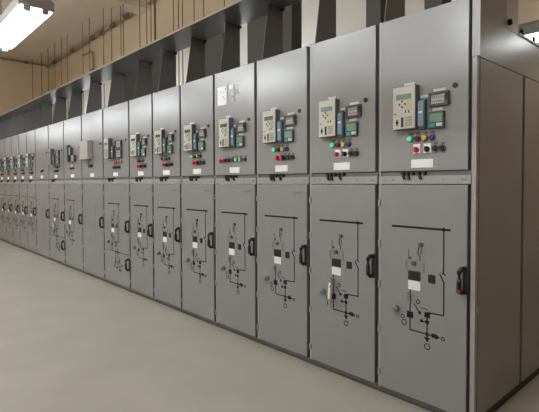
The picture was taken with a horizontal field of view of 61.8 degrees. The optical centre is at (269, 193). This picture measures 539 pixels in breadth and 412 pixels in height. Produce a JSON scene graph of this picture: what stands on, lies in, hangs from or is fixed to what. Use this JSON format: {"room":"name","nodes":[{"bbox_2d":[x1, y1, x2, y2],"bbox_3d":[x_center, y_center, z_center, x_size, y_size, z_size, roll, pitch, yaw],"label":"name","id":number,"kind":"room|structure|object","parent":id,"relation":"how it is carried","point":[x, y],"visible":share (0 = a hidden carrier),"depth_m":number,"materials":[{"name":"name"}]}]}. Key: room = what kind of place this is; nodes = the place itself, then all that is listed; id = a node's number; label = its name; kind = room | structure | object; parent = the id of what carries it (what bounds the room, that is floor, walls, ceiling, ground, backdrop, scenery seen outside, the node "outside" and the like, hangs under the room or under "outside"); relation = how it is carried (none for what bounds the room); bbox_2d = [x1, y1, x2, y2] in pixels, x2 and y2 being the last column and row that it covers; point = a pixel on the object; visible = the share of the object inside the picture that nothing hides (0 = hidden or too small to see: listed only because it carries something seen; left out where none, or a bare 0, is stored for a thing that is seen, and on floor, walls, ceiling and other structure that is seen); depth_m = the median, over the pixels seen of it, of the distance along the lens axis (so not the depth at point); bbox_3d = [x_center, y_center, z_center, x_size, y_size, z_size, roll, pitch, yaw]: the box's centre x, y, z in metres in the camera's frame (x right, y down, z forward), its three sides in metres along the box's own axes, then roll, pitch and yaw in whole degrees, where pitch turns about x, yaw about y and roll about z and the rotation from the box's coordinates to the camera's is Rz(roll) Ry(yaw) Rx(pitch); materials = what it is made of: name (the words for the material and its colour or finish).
{"room":"electrical room","nodes":[
{"label":"electrical room","id":0,"kind":"room"},
{"bbox_2d":[0,57,47,114],"bbox_3d":[-10.734,-1.638,12.745,8.400,5.420,0.200,-2,2,-42],"label":"wall","id":1,"kind":"structure","parent":0,"point":[15,77],"depth_m":14.83,"materials":[{"name":"beige paint"}]},
{"bbox_2d":[0,57,47,65],"bbox_3d":[-9.912,-4.304,13.213,6.350,0.070,0.090,-2,2,-42],"label":"conduit","id":2,"kind":"object","parent":1,"relation":"attached to","point":[24,62],"visible":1,"depth_m":14.85,"materials":[{"name":"brown metal"}]},
{"bbox_2d":[0,0,129,64],"bbox_3d":[-3.778,-4.267,5.016,8.800,0.200,20.900,-2,2,-42],"label":"ceiling","id":3,"kind":"structure","parent":0,"point":[65,23],"depth_m":11.90,"materials":[{"name":"paint"}]},
{"bbox_2d":[0,0,54,51],"bbox_3d":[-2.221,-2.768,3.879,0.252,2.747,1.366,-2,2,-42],"label":"lamp","id":4,"kind":"object","parent":3,"relation":"hanging from","point":[20,18],"visible":1,"depth_m":3.70,"materials":[{"name":"grey plastic"}]},
{"bbox_2d":[32,59,32,91],"bbox_3d":[-7.745,-3.000,14.755,0.018,2.820,0.018,-2,2,-42],"label":"rod","id":5,"kind":"object","parent":3,"relation":"hanging from","point":[32,59],"visible":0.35,"depth_m":14.72,"materials":[{"name":"brown metal"}]},
{"bbox_2d":[41,53,41,89],"bbox_3d":[-7.086,-2.983,14.031,0.018,2.820,0.018,-2,2,-42],"label":"rod","id":6,"kind":"object","parent":3,"relation":"hanging from","point":[41,53],"visible":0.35,"depth_m":14.00,"materials":[{"name":"brown metal"}]},
{"bbox_2d":[61,41,61,85],"bbox_3d":[-5.828,-2.950,12.648,0.018,2.820,0.018,-2,2,-42],"label":"rod","id":7,"kind":"object","parent":3,"relation":"hanging from","point":[61,41],"visible":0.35,"depth_m":12.62,"materials":[{"name":"brown metal"}]},
{"bbox_2d":[67,39,68,113],"bbox_3d":[-5.498,-2.942,12.285,0.018,2.820,0.018,-2,2,-42],"label":"rod","id":8,"kind":"object","parent":3,"relation":"hanging from","point":[67,39],"visible":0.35,"depth_m":12.26,"materials":[{"name":"brown metal"}]},
{"bbox_2d":[82,23,83,114],"bbox_3d":[-4.724,-2.922,11.435,0.018,2.820,0.018,-2,2,-42],"label":"rod","id":9,"kind":"object","parent":3,"relation":"hanging from","point":[82,23],"visible":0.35,"depth_m":11.43,"materials":[{"name":"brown metal"}]},
{"bbox_2d":[89,18,89,61],"bbox_3d":[-4.421,-2.914,11.102,0.018,2.820,0.018,-2,2,-42],"label":"rod","id":10,"kind":"object","parent":3,"relation":"hanging from","point":[89,18],"visible":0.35,"depth_m":11.07,"materials":[{"name":"brown metal"}]},
{"bbox_2d":[103,8,104,107],"bbox_3d":[-3.849,-2.899,10.473,0.018,2.820,0.018,-2,2,-42],"label":"rod","id":11,"kind":"object","parent":3,"relation":"hanging from","point":[103,8],"visible":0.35,"depth_m":10.45,"materials":[{"name":"brown metal"}]},
{"bbox_2d":[111,8,111,60],"bbox_3d":[-3.547,-2.892,10.140,0.018,2.820,0.018,-2,2,-42],"label":"rod","id":12,"kind":"object","parent":3,"relation":"hanging from","point":[111,8],"visible":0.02,"depth_m":10.11,"materials":[{"name":"brown metal"}]},
{"bbox_2d":[120,6,121,55],"bbox_3d":[-3.217,-2.883,9.778,0.018,2.820,0.018,-2,2,-42],"label":"rod","id":13,"kind":"object","parent":3,"relation":"hanging from","point":[120,6],"visible":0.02,"depth_m":9.75,"materials":[{"name":"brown metal"}]},
{"bbox_2d":[123,11,123,54],"bbox_3d":[-3.136,-2.881,9.689,0.018,2.820,0.018,-2,2,-42],"label":"rod","id":14,"kind":"object","parent":3,"relation":"hanging from","point":[123,11],"visible":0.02,"depth_m":9.67,"materials":[{"name":"brown metal"}]},
{"bbox_2d":[139,0,140,46],"bbox_3d":[-2.618,-2.868,9.120,0.018,2.820,0.018,-2,2,-42],"label":"rod","id":15,"kind":"object","parent":3,"relation":"hanging from","point":[139,0],"visible":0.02,"depth_m":9.10,"materials":[{"name":"brown metal"}]},
{"bbox_2d":[146,0,146,43],"bbox_3d":[-2.423,-2.862,8.905,0.018,2.820,0.018,-2,2,-42],"label":"rod","id":16,"kind":"object","parent":3,"relation":"hanging from","point":[146,0],"visible":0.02,"depth_m":8.88,"materials":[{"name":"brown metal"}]},
{"bbox_2d":[150,0,151,41],"bbox_3d":[-2.302,-2.859,8.772,0.018,2.820,0.018,-2,2,-42],"label":"rod","id":17,"kind":"object","parent":3,"relation":"hanging from","point":[150,0],"visible":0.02,"depth_m":8.76,"materials":[{"name":"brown metal"}]},
{"bbox_2d":[154,0,155,39],"bbox_3d":[-2.194,-2.857,8.654,0.037,2.820,0.037,-1,2,-20],"label":"rod","id":18,"kind":"object","parent":3,"relation":"hanging from","point":[154,0],"visible":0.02,"depth_m":8.63,"materials":[{"name":"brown metal"}]},
{"bbox_2d":[173,0,173,30],"bbox_3d":[-1.737,-2.845,8.151,0.018,2.820,0.018,-2,2,-42],"label":"rod","id":19,"kind":"object","parent":3,"relation":"hanging from","point":[173,0],"visible":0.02,"depth_m":8.13,"materials":[{"name":"brown metal"}]},
{"bbox_2d":[178,0,179,84],"bbox_3d":[-1.616,-2.841,8.018,0.018,2.820,0.018,-2,2,-42],"label":"rod","id":20,"kind":"object","parent":3,"relation":"hanging from","point":[178,0],"visible":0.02,"depth_m":8.02,"materials":[{"name":"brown metal"}]},
{"bbox_2d":[182,0,182,83],"bbox_3d":[-1.528,-2.839,7.922,0.018,2.820,0.018,-2,2,-42],"label":"rod","id":21,"kind":"object","parent":3,"relation":"hanging from","point":[182,0],"visible":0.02,"depth_m":7.92,"materials":[{"name":"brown metal"}]},
{"bbox_2d":[0,240,538,411],"bbox_3d":[-3.762,1.351,5.164,8.800,0.200,20.900,-2,2,-42],"label":"floor","id":22,"kind":"structure","parent":0,"point":[72,340],"depth_m":3.48,"materials":[{"name":"grey concrete"}]},
{"bbox_2d":[0,139,6,241],"bbox_3d":[-5.759,-0.088,10.952,1.393,2.385,0.598,-2,2,-42],"label":"tall cabinet","id":23,"kind":"object","parent":22,"relation":"on","point":[3,232],"visible":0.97,"depth_m":10.47,"materials":[{"name":"grey metal"}]},
{"bbox_2d":[4,137,14,244],"bbox_3d":[-5.356,-0.077,10.508,1.393,2.385,0.598,-2,2,-42],"label":"tall cabinet","id":24,"kind":"object","parent":22,"relation":"on","point":[8,145],"visible":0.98,"depth_m":10.04,"materials":[{"name":"grey metal"}]},
{"bbox_2d":[11,135,21,247],"bbox_3d":[-4.952,-0.067,10.064,1.393,2.385,0.598,-2,2,-42],"label":"tall cabinet","id":25,"kind":"object","parent":22,"relation":"on","point":[14,139],"visible":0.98,"depth_m":9.59,"materials":[{"name":"grey metal"}]},
{"bbox_2d":[18,132,29,250],"bbox_3d":[-4.548,-0.056,9.621,1.393,2.385,0.598,-2,2,-42],"label":"tall cabinet","id":26,"kind":"object","parent":22,"relation":"on","point":[22,167],"visible":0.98,"depth_m":9.15,"materials":[{"name":"grey metal"}]},
{"bbox_2d":[26,130,38,254],"bbox_3d":[-4.144,-0.046,9.177,1.393,2.385,0.598,-2,2,-42],"label":"tall cabinet","id":27,"kind":"object","parent":22,"relation":"on","point":[31,149],"visible":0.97,"depth_m":8.71,"materials":[{"name":"grey metal"}]},
{"bbox_2d":[35,126,52,259],"bbox_3d":[-3.673,-0.034,8.659,1.392,2.385,0.798,-2,2,-42],"label":"tall cabinet","id":28,"kind":"object","parent":22,"relation":"on","point":[41,134],"visible":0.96,"depth_m":8.20,"materials":[{"name":"grey metal"}]},
{"bbox_2d":[48,121,67,265],"bbox_3d":[-3.138,-0.020,8.065,1.400,2.385,0.798,-2,2,-42],"label":"tall cabinet","id":29,"kind":"object","parent":22,"relation":"on","point":[56,131],"visible":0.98,"depth_m":7.60,"materials":[{"name":"grey metal"}]},
{"bbox_2d":[64,115,85,273],"bbox_3d":[-2.597,-0.006,7.476,1.392,2.385,0.798,-2,2,-42],"label":"tall cabinet","id":30,"kind":"object","parent":22,"relation":"on","point":[74,257],"visible":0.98,"depth_m":7.01,"materials":[{"name":"grey metal"}]},
{"bbox_2d":[124,68,137,101],"bbox_3d":[-2.361,-1.754,8.021,0.200,1.250,0.890,-2,2,-42],"label":"shaft","id":31,"kind":"object","parent":30,"relation":"on","point":[130,78],"visible":0.07,"depth_m":8.03,"materials":[{"name":"black metal"}]},
{"bbox_2d":[79,109,107,281],"bbox_3d":[-2.067,0.008,6.877,1.415,2.385,0.798,-2,2,-42],"label":"tall cabinet","id":32,"kind":"object","parent":22,"relation":"on","point":[91,147],"visible":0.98,"depth_m":6.41,"materials":[{"name":"grey metal"}]},
{"bbox_2d":[151,58,161,93],"bbox_3d":[-1.755,-1.739,7.356,0.200,1.250,0.490,-2,2,-42],"label":"shaft","id":33,"kind":"object","parent":32,"relation":"on","point":[156,66],"visible":0.07,"depth_m":7.34,"materials":[{"name":"black metal"}]},
{"bbox_2d":[103,101,133,292],"bbox_3d":[-1.523,0.022,6.290,1.400,2.385,0.798,-2,2,-42],"label":"tall cabinet","id":34,"kind":"object","parent":22,"relation":"on","point":[116,130],"visible":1,"depth_m":5.82,"materials":[{"name":"grey metal"}]},
{"bbox_2d":[129,94,156,301],"bbox_3d":[-1.049,0.034,5.775,1.393,2.385,0.598,-2,2,-42],"label":"tall cabinet","id":35,"kind":"object","parent":22,"relation":"on","point":[142,281],"visible":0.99,"depth_m":5.31,"materials":[{"name":"grey metal"}]},
{"bbox_2d":[205,33,223,76],"bbox_3d":[-0.712,-1.712,6.210,0.200,1.250,0.490,-2,2,-42],"label":"shaft","id":36,"kind":"object","parent":35,"relation":"on","point":[214,45],"visible":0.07,"depth_m":6.14,"materials":[{"name":"black metal"}]},
{"bbox_2d":[153,85,184,312],"bbox_3d":[-0.646,0.044,5.331,1.393,2.385,0.598,-2,2,-42],"label":"tall cabinet","id":37,"kind":"object","parent":22,"relation":"on","point":[167,216],"visible":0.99,"depth_m":4.86,"materials":[{"name":"grey metal"}]},
{"bbox_2d":[181,75,218,326],"bbox_3d":[-0.242,0.055,4.887,1.393,2.385,0.598,-2,2,-42],"label":"tall cabinet","id":38,"kind":"object","parent":22,"relation":"on","point":[198,245],"visible":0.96,"depth_m":4.42,"materials":[{"name":"grey metal"}]},
{"bbox_2d":[247,1,301,63],"bbox_3d":[0.047,-1.692,5.376,0.200,1.250,0.819,-2,2,-42],"label":"shaft","id":39,"kind":"object","parent":38,"relation":"on","point":[292,15],"visible":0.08,"depth_m":5.13,"materials":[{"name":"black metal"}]},
{"bbox_2d":[214,62,259,342],"bbox_3d":[0.162,0.065,4.444,1.393,2.385,0.598,-2,2,-42],"label":"tall cabinet","id":40,"kind":"object","parent":22,"relation":"on","point":[236,282],"visible":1,"depth_m":3.97,"materials":[{"name":"grey metal"}]},
{"bbox_2d":[256,46,312,363],"bbox_3d":[0.566,0.076,4.000,1.393,2.385,0.598,-2,2,-42],"label":"tall cabinet","id":41,"kind":"object","parent":22,"relation":"on","point":[283,80],"visible":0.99,"depth_m":3.53,"materials":[{"name":"grey metal"}]},
{"bbox_2d":[270,120,273,127],"bbox_3d":[0.018,-0.550,3.552,0.001,0.062,0.040,-2,2,-42],"label":"print","id":42,"kind":"object","parent":41,"relation":"attached to","point":[271,121],"depth_m":3.55,"materials":[{"name":"beige paper"}]},
{"bbox_2d":[275,154,280,160],"bbox_3d":[0.061,-0.290,3.563,0.032,0.056,0.046,-2,2,-42],"label":"switch","id":43,"kind":"object","parent":41,"relation":"attached to","point":[277,156],"depth_m":3.56,"materials":[{"name":"red plastic"}]},
{"bbox_2d":[281,153,286,160],"bbox_3d":[0.106,-0.289,3.514,0.032,0.056,0.046,-2,2,-42],"label":"switch","id":44,"kind":"object","parent":41,"relation":"attached to","point":[283,155],"depth_m":3.51,"materials":[{"name":"black plastic"}]},
{"bbox_2d":[366,0,385,27],"bbox_3d":[1.034,-1.667,4.291,0.200,1.250,0.201,-2,2,-42],"label":"shaft","id":45,"kind":"object","parent":41,"relation":"on","point":[375,9],"visible":0.13,"depth_m":4.22,"materials":[{"name":"black metal"}]},
{"bbox_2d":[309,25,379,390],"bbox_3d":[0.969,0.086,3.556,1.393,2.385,0.598,-2,2,-42],"label":"tall cabinet","id":46,"kind":"object","parent":22,"relation":"on","point":[344,69],"visible":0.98,"depth_m":3.08,"materials":[{"name":"grey metal"}]},
{"bbox_2d":[0,0,404,139],"bbox_3d":[-3.010,-1.455,7.119,0.377,0.532,12.520,-2,2,-42],"label":"duct","id":47,"kind":"object","parent":46,"relation":"on","point":[36,113],"visible":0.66,"depth_m":4.98,"materials":[{"name":"metal"}]},
{"bbox_2d":[327,280,332,308],"bbox_3d":[0.426,0.705,3.163,0.010,0.207,0.053,-2,2,-42],"label":"tag","id":48,"kind":"object","parent":46,"relation":"hanging from","point":[330,288],"visible":1,"depth_m":3.16,"materials":[{"name":"white plastic"}]},
{"bbox_2d":[328,111,332,120],"bbox_3d":[0.422,-0.539,3.108,0.001,0.062,0.040,-2,2,-42],"label":"print","id":49,"kind":"object","parent":46,"relation":"attached to","point":[330,113],"depth_m":3.11,"materials":[{"name":"beige paper"}]},
{"bbox_2d":[334,149,340,157],"bbox_3d":[0.465,-0.280,3.119,0.032,0.056,0.046,-2,2,-42],"label":"switch","id":50,"kind":"object","parent":46,"relation":"attached to","point":[337,152],"depth_m":3.11,"materials":[{"name":"red plastic"}]},
{"bbox_2d":[335,140,340,147],"bbox_3d":[0.471,-0.349,3.117,0.022,0.054,0.038,-2,2,-42],"label":"lamp","id":51,"kind":"object","parent":46,"relation":"attached to","point":[337,142],"depth_m":3.11,"materials":[{"name":"red plastic"}]},
{"bbox_2d":[341,139,345,146],"bbox_3d":[0.504,-0.348,3.082,0.022,0.054,0.038,-2,2,-42],"label":"lamp","id":52,"kind":"object","parent":46,"relation":"attached to","point":[343,141],"depth_m":3.08,"materials":[{"name":"yellow plastic"}]},
{"bbox_2d":[342,149,347,156],"bbox_3d":[0.510,-0.278,3.070,0.032,0.056,0.046,-2,2,-42],"label":"switch","id":53,"kind":"object","parent":46,"relation":"attached to","point":[344,151],"depth_m":3.06,"materials":[{"name":"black plastic"}]},
{"bbox_2d":[346,139,351,146],"bbox_3d":[0.533,-0.348,3.049,0.022,0.054,0.038,-2,2,-42],"label":"lamp","id":54,"kind":"object","parent":46,"relation":"attached to","point":[348,141],"depth_m":3.04,"materials":[{"name":"blue plastic"}]},
{"bbox_2d":[377,0,538,411],"bbox_3d":[1.388,-0.020,3.092,1.393,2.620,0.644,-2,2,-42],"label":"tall cabinet","id":55,"kind":"object","parent":22,"relation":"on","point":[458,201],"visible":1,"depth_m":2.66,"materials":[{"name":"grey metal"}]},
{"bbox_2d":[406,99,411,109],"bbox_3d":[0.825,-0.529,2.664,0.001,0.062,0.040,-2,2,-42],"label":"print","id":56,"kind":"object","parent":55,"relation":"attached to","point":[408,101],"depth_m":2.66,"materials":[{"name":"beige paper"}]},
{"bbox_2d":[407,133,413,141],"bbox_3d":[0.844,-0.340,2.708,0.022,0.054,0.038,-2,2,-42],"label":"lamp","id":57,"kind":"object","parent":55,"relation":"attached to","point":[410,136],"depth_m":2.70,"materials":[{"name":"teal plastic"}]},
{"bbox_2d":[413,144,420,153],"bbox_3d":[0.868,-0.269,2.676,0.032,0.056,0.046,-2,2,-42],"label":"switch","id":58,"kind":"object","parent":55,"relation":"attached to","point":[416,147],"depth_m":2.67,"materials":[{"name":"red plastic"}]},
{"bbox_2d":[414,132,420,141],"bbox_3d":[0.875,-0.339,2.674,0.022,0.054,0.038,-2,2,-42],"label":"lamp","id":59,"kind":"object","parent":55,"relation":"attached to","point":[417,135],"depth_m":2.67,"materials":[{"name":"red plastic"}]},
{"bbox_2d":[421,131,427,140],"bbox_3d":[0.907,-0.338,2.638,0.022,0.054,0.038,-2,2,-42],"label":"lamp","id":60,"kind":"object","parent":55,"relation":"attached to","point":[424,134],"depth_m":2.64,"materials":[{"name":"yellow plastic"}]},
{"bbox_2d":[424,143,430,152],"bbox_3d":[0.913,-0.268,2.626,0.032,0.056,0.046,-2,2,-42],"label":"switch","id":61,"kind":"object","parent":55,"relation":"attached to","point":[427,146],"depth_m":2.62,"materials":[{"name":"black plastic"}]},
{"bbox_2d":[428,131,435,140],"bbox_3d":[0.937,-0.337,2.606,0.022,0.054,0.038,-2,2,-42],"label":"lamp","id":62,"kind":"object","parent":55,"relation":"attached to","point":[431,134],"depth_m":2.60,"materials":[{"name":"blue plastic"}]},
{"bbox_2d":[424,0,450,9],"bbox_3d":[1.437,-1.656,3.847,0.200,1.250,0.201,-2,2,-42],"label":"shaft","id":63,"kind":"object","parent":55,"relation":"on","point":[428,4],"visible":0.02,"depth_m":3.80,"materials":[{"name":"black metal"}]},
{"bbox_2d":[49,0,538,90],"bbox_3d":[-0.589,-1.543,7.982,0.200,5.420,20.900,-2,2,-42],"label":"wall","id":64,"kind":"structure","parent":0,"point":[528,11],"depth_m":10.35,"materials":[{"name":"beige paint"}]},
{"bbox_2d":[82,51,94,70],"bbox_3d":[-5.101,-3.566,12.655,0.090,0.845,0.845,-2,2,-42],"label":"conduit","id":65,"kind":"object","parent":64,"relation":"attached to","point":[86,53],"visible":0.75,"depth_m":12.36,"materials":[{"name":"brown metal"}]},
{"bbox_2d":[46,0,156,67],"bbox_3d":[-3.733,-4.227,11.102,0.090,0.070,11.440,-2,2,-42],"label":"conduit","id":66,"kind":"object","parent":64,"relation":"attached to","point":[127,16],"visible":0.82,"depth_m":12.07,"materials":[{"name":"brown"}]},
{"bbox_2d":[85,0,149,14],"bbox_3d":[-5.880,-4.112,7.333,8.400,0.220,0.450,-2,2,-42],"label":"beam","id":67,"kind":"structure","parent":64,"relation":"attached to","point":[132,6],"depth_m":9.79,"materials":[{"name":"paint"}]},
{"bbox_2d":[52,0,454,121],"bbox_3d":[-2.715,-0.984,10.184,0.006,4.200,14.400,-2,2,-42],"label":"trim","id":68,"kind":"structure","parent":64,"relation":"attached to","point":[350,14],"depth_m":6.48,"materials":[{"name":"paint"}]},
{"bbox_2d":[518,20,538,41],"bbox_3d":[2.596,-1.420,3.905,0.584,0.152,1.644,-2,2,-42],"label":"lamp","id":69,"kind":"object","parent":64,"relation":"attached to","point":[530,29],"visible":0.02,"depth_m":3.89,"materials":[{"name":"grey plastic"}]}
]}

